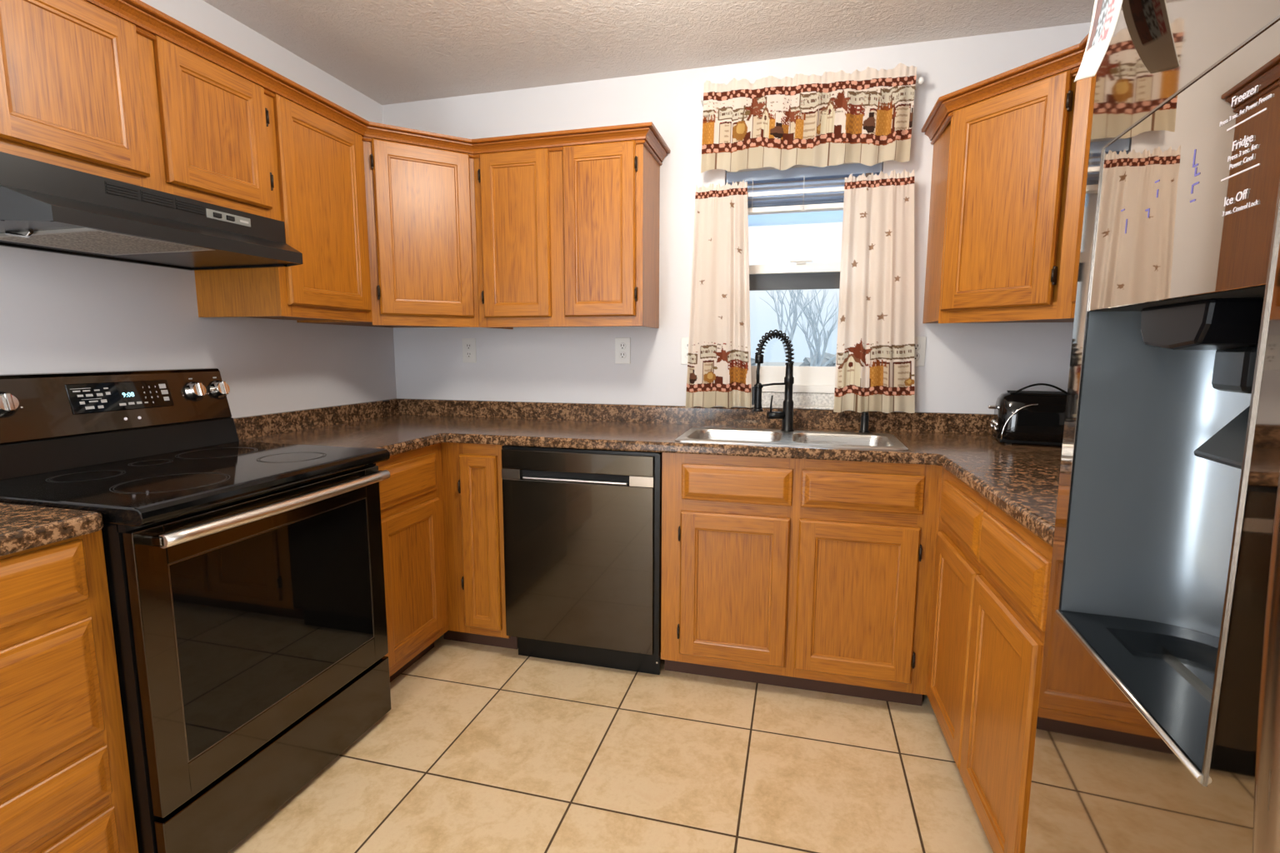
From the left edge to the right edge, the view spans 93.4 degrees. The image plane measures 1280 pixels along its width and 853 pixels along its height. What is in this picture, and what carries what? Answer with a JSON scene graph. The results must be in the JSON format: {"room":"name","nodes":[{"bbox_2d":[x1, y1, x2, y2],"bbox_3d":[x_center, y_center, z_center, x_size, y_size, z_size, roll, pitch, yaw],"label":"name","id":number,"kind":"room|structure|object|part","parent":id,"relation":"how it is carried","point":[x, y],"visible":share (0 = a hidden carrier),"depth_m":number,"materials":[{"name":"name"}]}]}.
{"room":"kitchen","nodes":[
{"label":"kitchen","id":0,"kind":"room"},
{"bbox_2d":[0,0,396,418],"bbox_3d":[-1.958,-0.034,0.569,0.120,2.400,5.485,2,8,15],"label":"wall","id":1,"kind":"structure","parent":0,"point":[59,312],"depth_m":2.00,"materials":[{"name":"white paint"}]},
{"bbox_2d":[0,0,274,219],"bbox_3d":[-1.415,-0.812,1.575,0.367,0.410,0.752,2,8,15],"label":"upper cabinet","id":2,"kind":"object","parent":1,"relation":"attached to","point":[81,90],"visible":0.93,"depth_m":1.47,"materials":[{"name":"brown wood"}]},
{"bbox_3d":[-1.294,-0.795,1.356,0.019,0.360,0.334,2,8,15],"label":"door","id":3,"kind":"part","parent":2,"relation":"part of","materials":[{"name":"brown wood"}]},
{"bbox_2d":[0,151,303,270],"bbox_3d":[-1.353,-0.533,1.598,0.490,0.145,0.720,2,8,15],"label":"range hood","id":4,"kind":"object","parent":2,"relation":"attached to","point":[44,207],"visible":1,"depth_m":1.48,"materials":[{"name":"black paint"}]},
{"bbox_3d":[-1.332,-0.458,1.503,0.364,0.006,0.280,2,8,15],"label":"filter frame","id":5,"kind":"part","parent":4,"relation":"part of","materials":[{"name":"silver metal"}]},
{"bbox_2d":[213,212,222,218],"bbox_3d":[-1.175,-0.588,1.677,0.005,0.012,0.024,2,8,15],"label":"switch","id":6,"kind":"object","parent":4,"relation":"attached to","point":[216,215],"depth_m":1.68,"materials":[{"name":"black plastic"}]},
{"bbox_2d":[205,208,250,227],"bbox_3d":[-1.168,-0.593,1.714,0.002,0.024,0.138,2,8,15],"label":"switch plate","id":7,"kind":"object","parent":4,"relation":"attached to","point":[226,217],"depth_m":1.71,"materials":[{"name":"grey metal"}]},
{"bbox_2d":[225,215,234,221],"bbox_3d":[-1.165,-0.593,1.716,0.005,0.012,0.024,2,8,15],"label":"switch","id":8,"kind":"object","parent":4,"relation":"attached to","point":[228,217],"depth_m":1.71,"materials":[{"name":"black plastic"}]},
{"bbox_3d":[-1.198,-0.841,1.718,0.019,0.360,0.320,2,8,15],"label":"door","id":9,"kind":"part","parent":2,"relation":"part of","materials":[{"name":"brown wood"}]},
{"bbox_2d":[194,93,372,322],"bbox_3d":[-1.264,-0.739,2.162,0.366,0.703,0.433,2,8,15],"label":"upper cabinet","id":10,"kind":"object","parent":1,"relation":"attached to","point":[317,162],"visible":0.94,"depth_m":2.04,"materials":[{"name":"brown wood"}]},
{"bbox_3d":[-1.116,-0.734,2.123,0.019,0.703,0.433,2,8,15],"label":"frame","id":11,"kind":"part","parent":10,"relation":"part of","materials":[{"name":"brown wood"}]},
{"bbox_3d":[-1.097,-0.746,2.117,0.019,0.650,0.382,2,8,15],"label":"door","id":12,"kind":"part","parent":10,"relation":"part of","materials":[{"name":"brown wood"}]},
{"bbox_2d":[85,0,670,165],"bbox_3d":[-0.772,-1.082,2.048,2.061,0.060,0.729,-6,9,-39],"label":"crown molding","id":13,"kind":"structure","parent":1,"relation":"attached to","point":[150,22],"depth_m":2.15,"materials":[{"name":"brown wood"}]},
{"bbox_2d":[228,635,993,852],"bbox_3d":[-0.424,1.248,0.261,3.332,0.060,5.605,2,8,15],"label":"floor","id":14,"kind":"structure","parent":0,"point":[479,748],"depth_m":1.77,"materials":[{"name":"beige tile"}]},
{"bbox_2d":[0,530,138,852],"bbox_3d":[-1.468,0.672,1.064,0.620,0.875,0.632,2,8,15],"label":"base cabinet","id":15,"kind":"object","parent":14,"relation":"on","point":[65,783],"visible":0.97,"depth_m":1.17,"materials":[{"name":"brown wood"}]},
{"bbox_3d":[-1.178,0.320,0.934,0.020,0.124,0.566,2,8,15],"label":"drawer","id":16,"kind":"part","parent":15,"relation":"part of","materials":[{"name":"brown wood"}]},
{"bbox_2d":[0,502,103,556],"bbox_3d":[-1.464,0.180,1.000,0.629,0.116,0.631,2,8,15],"label":"countertop","id":17,"kind":"structure","parent":15,"relation":"on","point":[22,527],"depth_m":1.16,"materials":[{"name":"brown stone"}]},
{"bbox_3d":[-1.179,0.542,0.963,0.020,0.246,0.566,2,8,15],"label":"drawer","id":18,"kind":"part","parent":15,"relation":"part of","materials":[{"name":"brown wood"}]},
{"bbox_3d":[-1.179,0.751,0.990,0.020,0.108,0.566,2,8,15],"label":"drawer","id":19,"kind":"part","parent":15,"relation":"part of","materials":[{"name":"brown wood"}]},
{"bbox_3d":[-1.179,0.914,1.011,0.020,0.159,0.566,2,8,15],"label":"drawer","id":20,"kind":"part","parent":15,"relation":"part of","materials":[{"name":"brown wood"}]},
{"bbox_2d":[0,368,391,852],"bbox_3d":[-1.220,0.439,1.704,0.720,1.176,0.774,2,8,15],"label":"electric range","id":21,"kind":"object","parent":14,"relation":"on","point":[246,584],"visible":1,"depth_m":1.54,"materials":[{"name":"black metal"}]},
{"bbox_3d":[-1.571,-0.057,1.491,0.027,0.060,0.060,-12,4,16],"label":"knob","id":22,"kind":"part","parent":21,"relation":"part of","materials":[{"name":"silver metal"}]},
{"bbox_3d":[-1.512,-0.089,1.765,0.006,0.084,0.274,-12,4,16],"label":"control panel","id":23,"kind":"part","parent":21,"relation":"part of","materials":[{"name":"black glass"}]},
{"bbox_2d":[0,441,389,526],"bbox_3d":[-1.203,0.127,1.654,0.627,0.039,0.763,2,8,15],"label":"cooktop","id":24,"kind":"object","parent":21,"relation":"in","point":[147,488],"depth_m":1.52,"materials":[{"name":"black glass"}]},
{"bbox_3d":[-1.444,-0.117,1.965,0.027,0.060,0.060,-12,4,16],"label":"knob","id":25,"kind":"part","parent":21,"relation":"part of","materials":[{"name":"silver metal"}]},
{"bbox_3d":[-1.423,-0.128,2.047,0.027,0.060,0.060,-12,4,16],"label":"knob","id":26,"kind":"part","parent":21,"relation":"part of","materials":[{"name":"silver metal"}]},
{"bbox_3d":[-0.957,0.489,1.635,0.031,0.646,0.749,2,8,15],"label":"oven door","id":27,"kind":"part","parent":21,"relation":"part of","materials":[{"name":"black glass"}]},
{"bbox_3d":[-0.943,0.492,1.631,0.001,0.466,0.621,2,8,15],"label":"window trim","id":28,"kind":"part","parent":21,"relation":"part of","materials":[{"name":"grey metal"}]},
{"bbox_3d":[-0.958,0.915,1.689,0.031,0.192,0.749,2,8,15],"label":"storage drawer","id":29,"kind":"part","parent":21,"relation":"part of","materials":[{"name":"black metal"}]},
{"bbox_3d":[-0.892,0.195,1.580,0.039,0.029,0.702,2,8,15],"label":"handle","id":30,"kind":"part","parent":21,"relation":"part of","materials":[{"name":"silver metal"}]},
{"bbox_2d":[375,443,448,682],"bbox_3d":[-1.133,0.512,2.318,0.620,0.875,0.451,2,8,15],"label":"base cabinet","id":31,"kind":"object","parent":14,"relation":"on","point":[412,498],"visible":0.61,"depth_m":2.24,"materials":[{"name":"brown wood"}]},
{"bbox_3d":[-0.845,0.199,2.191,0.020,0.146,0.372,2,8,15],"label":"drawer","id":32,"kind":"part","parent":31,"relation":"part of","materials":[{"name":"brown wood"}]},
{"bbox_3d":[-0.846,0.569,2.237,0.019,0.535,0.370,2,8,15],"label":"door","id":33,"kind":"part","parent":31,"relation":"part of","materials":[{"name":"brown wood"}]},
{"bbox_2d":[440,442,518,649],"bbox_3d":[-0.630,0.466,2.683,0.346,0.875,0.561,2,8,15],"label":"base cabinet","id":34,"kind":"object","parent":14,"relation":"on","point":[472,473],"visible":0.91,"depth_m":2.41,"materials":[{"name":"brown wood"}]},
{"bbox_3d":[-0.636,0.466,2.403,0.160,0.712,0.019,2,8,15],"label":"door","id":35,"kind":"part","parent":34,"relation":"part of","materials":[{"name":"brown wood"}]},
{"bbox_2d":[501,445,662,674],"bbox_3d":[-0.161,0.485,2.552,0.622,0.873,0.560,2,8,15],"label":"dishwasher","id":36,"kind":"object","parent":14,"relation":"on","point":[582,527],"visible":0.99,"depth_m":2.28,"materials":[{"name":"black metal"}]},
{"bbox_3d":[-0.247,0.203,2.259,0.415,0.008,0.016,2,8,15],"label":"pocket handle","id":37,"kind":"part","parent":36,"relation":"part of","materials":[{"name":"silver metal"}]},
{"bbox_3d":[-0.210,0.893,2.393,0.593,0.105,0.014,2,8,15],"label":"kick plate","id":38,"kind":"part","parent":36,"relation":"part of","materials":[{"name":"black metal"}]},
{"bbox_2d":[660,452,942,706],"bbox_3d":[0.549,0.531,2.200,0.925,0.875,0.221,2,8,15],"label":"base cabinet","id":39,"kind":"object","parent":14,"relation":"on","point":[804,574],"visible":0.96,"depth_m":2.09,"materials":[{"name":"brown wood"}]},
{"bbox_3d":[0.332,0.581,2.160,0.384,0.544,0.019,2,8,15],"label":"door","id":40,"kind":"part","parent":39,"relation":"part of","materials":[{"name":"brown wood"}]},
{"bbox_3d":[0.335,0.204,2.111,0.385,0.129,0.020,2,8,15],"label":"false drawer","id":41,"kind":"part","parent":39,"relation":"part of","materials":[{"name":"brown wood"}]},
{"bbox_3d":[0.732,0.596,2.055,0.384,0.544,0.019,2,8,15],"label":"door","id":42,"kind":"part","parent":39,"relation":"part of","materials":[{"name":"brown wood"}]},
{"bbox_3d":[0.736,0.218,2.006,0.385,0.129,0.020,2,8,15],"label":"false drawer","id":43,"kind":"part","parent":39,"relation":"part of","materials":[{"name":"brown wood"}]},
{"bbox_2d":[926,467,1052,852],"bbox_3d":[1.112,0.645,1.318,0.620,0.875,1.270,2,7,13],"label":"base cabinet","id":44,"kind":"object","parent":14,"relation":"on","point":[990,596],"visible":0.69,"depth_m":1.43,"materials":[{"name":"brown wood"}]},
{"bbox_2d":[233,398,1062,547],"bbox_3d":[0.023,0.079,1.806,3.088,0.116,1.823,2,8,15],"label":"countertop","id":45,"kind":"structure","parent":44,"relation":"on","point":[1022,481],"depth_m":2.34,"materials":[{"name":"brown stone"}]},
{"bbox_2d":[751,329,794,431],"bbox_3d":[0.530,-0.181,2.380,0.174,0.400,0.052,-1,7,-8],"label":"kitchen faucet","id":46,"kind":"object","parent":45,"relation":"on","point":[787,415],"visible":1,"depth_m":2.37,"materials":[{"name":"black metal"}]},
{"bbox_3d":[0.520,-0.163,2.377,0.143,0.020,0.035,-1,7,-5],"label":"holder arm","id":47,"kind":"part","parent":46,"relation":"part of","materials":[{"name":"black metal"}]},
{"bbox_3d":[0.543,-0.077,2.399,0.070,0.095,0.029,0,7,-4],"label":"lever","id":48,"kind":"part","parent":46,"relation":"part of","materials":[{"name":"black metal"}]},
{"bbox_2d":[675,426,908,450],"bbox_3d":[0.551,0.129,2.269,0.786,0.186,0.385,2,8,15],"label":"sink","id":49,"kind":"object","parent":45,"relation":"in","point":[697,434],"visible":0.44,"depth_m":2.32,"materials":[{"name":"silver metal"}]},
{"bbox_3d":[0.363,0.123,2.296,0.339,0.182,0.278,2,8,15],"label":"bowl","id":50,"kind":"part","parent":49,"relation":"part of","materials":[{"name":"silver metal"}]},
{"bbox_3d":[0.728,0.136,2.201,0.339,0.182,0.278,2,8,15],"label":"bowl","id":51,"kind":"part","parent":49,"relation":"part of","materials":[{"name":"silver metal"}]},
{"bbox_2d":[858,411,869,433],"bbox_3d":[0.899,-0.018,2.414,0.042,0.082,0.042,2,8,15],"label":"soap pump","id":52,"kind":"object","parent":45,"relation":"on","point":[864,417],"visible":0.97,"depth_m":2.40,"materials":[{"name":"black metal"}]},
{"bbox_2d":[987,383,1067,445],"bbox_3d":[1.388,-0.048,2.134,0.277,0.216,0.179,3,8,23],"label":"toaster","id":53,"kind":"object","parent":45,"relation":"on","point":[1037,417],"visible":0.87,"depth_m":2.07,"materials":[{"name":"black plastic"}]},
{"bbox_3d":[1.274,-0.071,2.181,0.028,0.012,0.028,3,8,23],"label":"lever","id":54,"kind":"part","parent":53,"relation":"part of","materials":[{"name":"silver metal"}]},
{"bbox_3d":[1.306,-0.017,2.078,0.103,0.128,0.005,3,8,23],"label":"trim","id":55,"kind":"part","parent":53,"relation":"part of","materials":[{"name":"silver metal"}]},
{"bbox_3d":[0.906,0.628,1.763,0.019,0.554,0.376,2,7,13],"label":"door","id":56,"kind":"part","parent":44,"relation":"part of","materials":[{"name":"brown wood"}]},
{"bbox_3d":[0.906,0.258,1.710,0.020,0.137,0.375,2,7,13],"label":"drawer","id":57,"kind":"part","parent":44,"relation":"part of","materials":[{"name":"brown wood"}]},
{"bbox_3d":[0.819,0.676,1.390,0.019,0.554,0.380,2,7,13],"label":"door","id":58,"kind":"part","parent":44,"relation":"part of","materials":[{"name":"brown wood"}]},
{"bbox_3d":[0.819,0.305,1.342,0.020,0.137,0.378,2,7,13],"label":"drawer","id":59,"kind":"part","parent":44,"relation":"part of","materials":[{"name":"brown wood"}]},
{"bbox_2d":[1025,0,1279,852],"bbox_3d":[0.689,0.327,0.153,0.863,1.800,0.984,2,8,17],"label":"refrigerator","id":60,"kind":"object","parent":14,"relation":"on","point":[1157,730],"visible":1,"depth_m":0.54,"materials":[{"name":"grey metal"}]},
{"bbox_2d":[1073,0,1123,82],"bbox_3d":[0.448,-0.442,0.584,0.033,0.224,0.087,2,8,17],"label":"paper","id":61,"kind":"object","parent":60,"relation":"attached to","point":[1106,13],"visible":1,"depth_m":0.57,"materials":[{"name":"white paper"}]},
{"bbox_3d":[0.432,-0.185,0.492,0.004,0.163,0.277,2,8,17],"label":"display panel","id":62,"kind":"part","parent":60,"relation":"part of","materials":[{"name":"black glass"}]},
{"bbox_3d":[0.490,-0.086,0.513,0.066,0.040,0.112,2,8,17],"label":"ice spout","id":63,"kind":"part","parent":60,"relation":"part of","materials":[{"name":"black plastic"}]},
{"bbox_3d":[0.320,-0.039,0.248,0.073,0.935,0.030,2,8,17],"label":"handle","id":64,"kind":"part","parent":60,"relation":"part of","materials":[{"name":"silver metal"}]},
{"bbox_2d":[202,0,1094,104],"bbox_3d":[-0.418,-1.202,-0.053,3.332,0.080,5.605,2,8,15],"label":"ceiling","id":65,"kind":"structure","parent":0,"point":[390,52],"depth_m":2.20,"materials":[{"name":"white paint"}]},
{"bbox_2d":[382,22,1090,414],"bbox_3d":[0.276,-0.305,2.720,3.092,2.400,0.150,2,8,15],"label":"wall","id":66,"kind":"structure","parent":0,"point":[967,367],"depth_m":2.60,"materials":[{"name":"white paint"}]},
{"bbox_2d":[301,138,479,327],"bbox_3d":[-1.000,-0.791,2.614,0.640,0.715,0.581,2,8,15],"label":"upper cabinet","id":67,"kind":"object","parent":66,"relation":"attached to","point":[420,201],"visible":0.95,"depth_m":2.42,"materials":[{"name":"brown wood"}]},
{"bbox_3d":[-0.875,-0.768,2.442,0.419,0.715,0.019,-4,8,-30],"label":"frame","id":68,"kind":"part","parent":67,"relation":"part of","materials":[{"name":"brown wood"}]},
{"bbox_3d":[-0.861,-0.780,2.425,0.368,0.659,0.019,-4,8,-30],"label":"door","id":69,"kind":"part","parent":67,"relation":"part of","materials":[{"name":"brown wood"}]},
{"bbox_2d":[462,338,476,362],"bbox_3d":[-0.829,-0.369,2.924,0.072,0.118,0.009,2,8,15],"label":"wall outlet","id":70,"kind":"object","parent":66,"relation":"attached to","point":[469,355],"visible":1,"depth_m":2.92,"materials":[{"name":"white plastic"}]},
{"bbox_2d":[465,343,471,349],"bbox_3d":[-0.828,-0.389,2.922,0.033,0.033,0.008,2,8,15],"label":"receptacle","id":71,"kind":"object","parent":70,"relation":"attached to","point":[468,346],"depth_m":2.92,"materials":[{"name":"grey plastic"}]},
{"bbox_2d":[465,351,472,358],"bbox_3d":[-0.829,-0.349,2.927,0.033,0.033,0.008,2,8,15],"label":"receptacle","id":72,"kind":"object","parent":70,"relation":"attached to","point":[468,354],"depth_m":2.92,"materials":[{"name":"grey plastic"}]},
{"bbox_2d":[474,140,659,329],"bbox_3d":[-0.305,-0.784,2.573,0.724,0.715,0.308,2,8,15],"label":"upper cabinet","id":73,"kind":"object","parent":66,"relation":"attached to","point":[569,237],"visible":0.99,"depth_m":2.43,"materials":[{"name":"brown wood"}]},
{"bbox_3d":[-0.512,-0.785,2.479,0.302,0.662,0.019,2,8,15],"label":"door","id":74,"kind":"part","parent":73,"relation":"part of","materials":[{"name":"brown wood"}]},
{"bbox_3d":[-0.163,-0.772,2.387,0.298,0.662,0.019,2,8,15],"label":"door","id":75,"kind":"part","parent":73,"relation":"part of","materials":[{"name":"brown wood"}]},
{"bbox_2d":[233,398,994,439],"bbox_3d":[0.023,0.061,1.804,3.088,0.080,1.823,2,8,15],"label":"backsplash","id":76,"kind":"structure","parent":66,"relation":"attached to","point":[250,427],"depth_m":2.63,"materials":[{"name":"brown stone"}]},
{"bbox_2d":[615,337,630,364],"bbox_3d":[-0.078,-0.343,2.727,0.072,0.118,0.009,2,8,15],"label":"wall outlet","id":77,"kind":"object","parent":66,"relation":"attached to","point":[622,345],"visible":1,"depth_m":2.73,"materials":[{"name":"white plastic"}]},
{"bbox_2d":[619,342,625,349],"bbox_3d":[-0.078,-0.363,2.725,0.033,0.033,0.008,2,8,15],"label":"receptacle","id":78,"kind":"object","parent":77,"relation":"attached to","point":[622,345],"depth_m":2.72,"materials":[{"name":"grey plastic"}]},
{"bbox_2d":[619,351,625,359],"bbox_3d":[-0.078,-0.323,2.730,0.033,0.033,0.008,2,8,15],"label":"receptacle","id":79,"kind":"object","parent":77,"relation":"attached to","point":[622,354],"depth_m":2.73,"materials":[{"name":"grey plastic"}]},
{"bbox_2d":[680,337,689,364],"bbox_3d":[0.215,-0.333,2.650,0.072,0.118,0.009,2,8,15],"label":"wall outlet","id":80,"kind":"object","parent":66,"relation":"attached to","point":[684,341],"visible":0.42,"depth_m":2.65,"materials":[{"name":"white plastic"}]},
{"bbox_2d":[726,162,878,409],"bbox_3d":[0.675,-0.595,2.579,0.620,1.026,0.177,2,8,15],"label":"window","id":81,"kind":"structure","parent":66,"relation":"in","point":[813,387],"depth_m":2.61,"materials":[{"name":"white plastic"}]},
{"bbox_3d":[0.670,-0.118,2.628,0.620,0.066,0.152,2,8,15],"label":"sill","id":82,"kind":"part","parent":81,"relation":"part of","materials":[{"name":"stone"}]},
{"bbox_3d":[0.695,-0.638,2.650,0.540,0.070,0.020,2,8,15],"label":"storm rail","id":83,"kind":"part","parent":81,"relation":"part of","materials":[{"name":"black metal"}]},
{"bbox_3d":[0.680,-0.438,2.619,0.550,0.521,0.025,2,8,15],"label":"sash","id":84,"kind":"part","parent":81,"relation":"part of","materials":[{"name":"white plastic"}]},
{"bbox_3d":[0.687,-0.873,2.589,0.550,0.409,0.023,2,8,15],"label":"sash","id":85,"kind":"part","parent":81,"relation":"part of","materials":[{"name":"white plastic"}]},
{"bbox_2d":[726,161,882,214],"bbox_3d":[0.661,-0.968,2.471,0.610,0.172,0.058,2,8,15],"label":"window blind","id":86,"kind":"object","parent":81,"relation":"attached to","point":[822,203],"visible":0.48,"depth_m":2.46,"materials":[{"name":"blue plastic"}]},
{"bbox_3d":[0.662,-0.898,2.485,0.610,0.021,0.048,2,8,15],"label":"rail","id":87,"kind":"part","parent":86,"relation":"part of","materials":[{"name":"white plastic"}]},
{"bbox_3d":[0.662,-1.034,2.467,0.610,0.040,0.044,2,8,15],"label":"head rail","id":88,"kind":"part","parent":86,"relation":"part of","materials":[{"name":"white plastic"}]},
{"bbox_2d":[700,76,924,106],"bbox_3d":[0.656,-1.304,2.369,0.836,0.030,0.084,2,8,15],"label":"curtain rod","id":89,"kind":"object","parent":66,"relation":"attached to","point":[921,80],"visible":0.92,"depth_m":2.24,"materials":[{"name":"white plastic"}]},
{"bbox_2d":[700,62,916,173],"bbox_3d":[0.635,-1.188,2.343,0.799,0.376,0.020,2,8,15],"label":"valance","id":90,"kind":"object","parent":89,"relation":"hanging from","point":[865,117],"visible":1,"depth_m":2.34,"materials":[{"name":"fabric"}]},
{"bbox_2d":[747,183,914,196],"bbox_3d":[0.651,-0.937,2.425,0.832,0.017,0.072,2,8,15],"label":"curtain rod","id":91,"kind":"object","parent":66,"relation":"attached to","point":[836,188],"visible":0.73,"depth_m":2.40,"materials":[{"name":"white plastic"}]},
{"bbox_2d":[685,180,751,408],"bbox_3d":[0.333,-0.536,2.505,0.283,0.929,0.027,2,8,15],"label":"cafe curtain","id":92,"kind":"object","parent":91,"relation":"hanging from","point":[719,357],"visible":1,"depth_m":2.51,"materials":[{"name":"fabric"}]},
{"bbox_2d":[833,169,914,413],"bbox_3d":[0.933,-0.514,2.349,0.304,0.929,0.026,2,8,15],"label":"cafe curtain","id":93,"kind":"object","parent":91,"relation":"hanging from","point":[875,357],"visible":1,"depth_m":2.35,"materials":[{"name":"fabric"}]},
{"bbox_2d":[914,336,925,366],"bbox_3d":[1.105,-0.301,2.417,0.072,0.118,0.009,2,8,15],"label":"wall outlet","id":94,"kind":"object","parent":66,"relation":"attached to","point":[919,342],"visible":0.72,"depth_m":2.41,"materials":[{"name":"white plastic"}]},
{"bbox_2d":[914,352,919,360],"bbox_3d":[1.105,-0.281,2.420,0.033,0.033,0.008,2,8,15],"label":"receptacle","id":95,"kind":"object","parent":94,"relation":"attached to","point":[917,355],"depth_m":2.41,"materials":[{"name":"grey plastic"}]},
{"bbox_2d":[914,342,920,350],"bbox_3d":[1.105,-0.321,2.415,0.033,0.033,0.008,2,8,15],"label":"receptacle","id":96,"kind":"object","parent":94,"relation":"attached to","point":[917,345],"depth_m":2.41,"materials":[{"name":"grey plastic"}]},
{"bbox_2d":[922,69,1091,323],"bbox_3d":[1.361,-0.707,1.996,0.641,0.715,0.583,2,8,15],"label":"upper cabinet","id":97,"kind":"object","parent":66,"relation":"attached to","point":[1007,168],"visible":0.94,"depth_m":1.89,"materials":[{"name":"brown wood"}]},
{"bbox_2d":[921,33,1089,144],"bbox_3d":[1.145,-1.035,1.709,0.241,0.060,1.240,0,7,-4],"label":"crown molding","id":98,"kind":"structure","parent":97,"relation":"attached to","point":[1071,57],"depth_m":1.87,"materials":[{"name":"brown wood"}]},
{"label":"outside","id":99,"kind":"structure","parent":0,"visible":0},
{"bbox_2d":[755,361,803,366],"bbox_3d":[12.767,-3.877,46.161,85.000,0.300,89.400,2,8,15],"label":"lawn","id":100,"kind":"structure","parent":99,"point":[795,364],"depth_m":75.58,"materials":[{"name":"grey"}]},
{"bbox_2d":[750,358,757,365],"bbox_3d":[3.497,-2.254,26.661,3.976,2.672,2.590,2,8,15],"label":"shrub","id":101,"kind":"object","parent":100,"relation":"on","point":[752,361],"visible":0.02,"depth_m":26.17,"materials":[{"name":"grey plant"}]},
{"bbox_2d":[759,261,838,366],"bbox_3d":[3.188,-1.219,10.992,2.086,3.368,1.345,2,8,15],"label":"bare tree","id":102,"kind":"object","parent":100,"relation":"on","point":[813,323],"visible":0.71,"depth_m":11.04,"materials":[{"name":"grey plant"}]},
{"bbox_2d":[799,352,836,366],"bbox_3d":[8.948,-2.343,28.324,3.419,2.522,2.461,2,8,15],"label":"shrub","id":103,"kind":"object","parent":100,"relation":"on","point":[807,361],"visible":0.02,"depth_m":27.83,"materials":[{"name":"grey plant"}]},
{"bbox_3d":[1.147,0.076,-0.245,0.120,2.400,5.485,2,8,15],"label":"wall","id":104,"kind":"structure","parent":0,"visible":0},
{"bbox_2d":[1070,73,1096,318],"bbox_3d":[1.343,-0.628,1.386,0.371,0.715,0.610,2,8,15],"label":"upper cabinet","id":105,"kind":"object","parent":104,"relation":"attached to","point":[1093,78],"visible":0.05,"depth_m":1.67,"materials":[{"name":"brown wood"}]},
{"bbox_3d":[1.194,-0.634,1.425,0.019,0.715,0.610,2,8,15],"label":"frame","id":106,"kind":"part","parent":105,"relation":"part of","materials":[{"name":"brown wood"}]}
]}

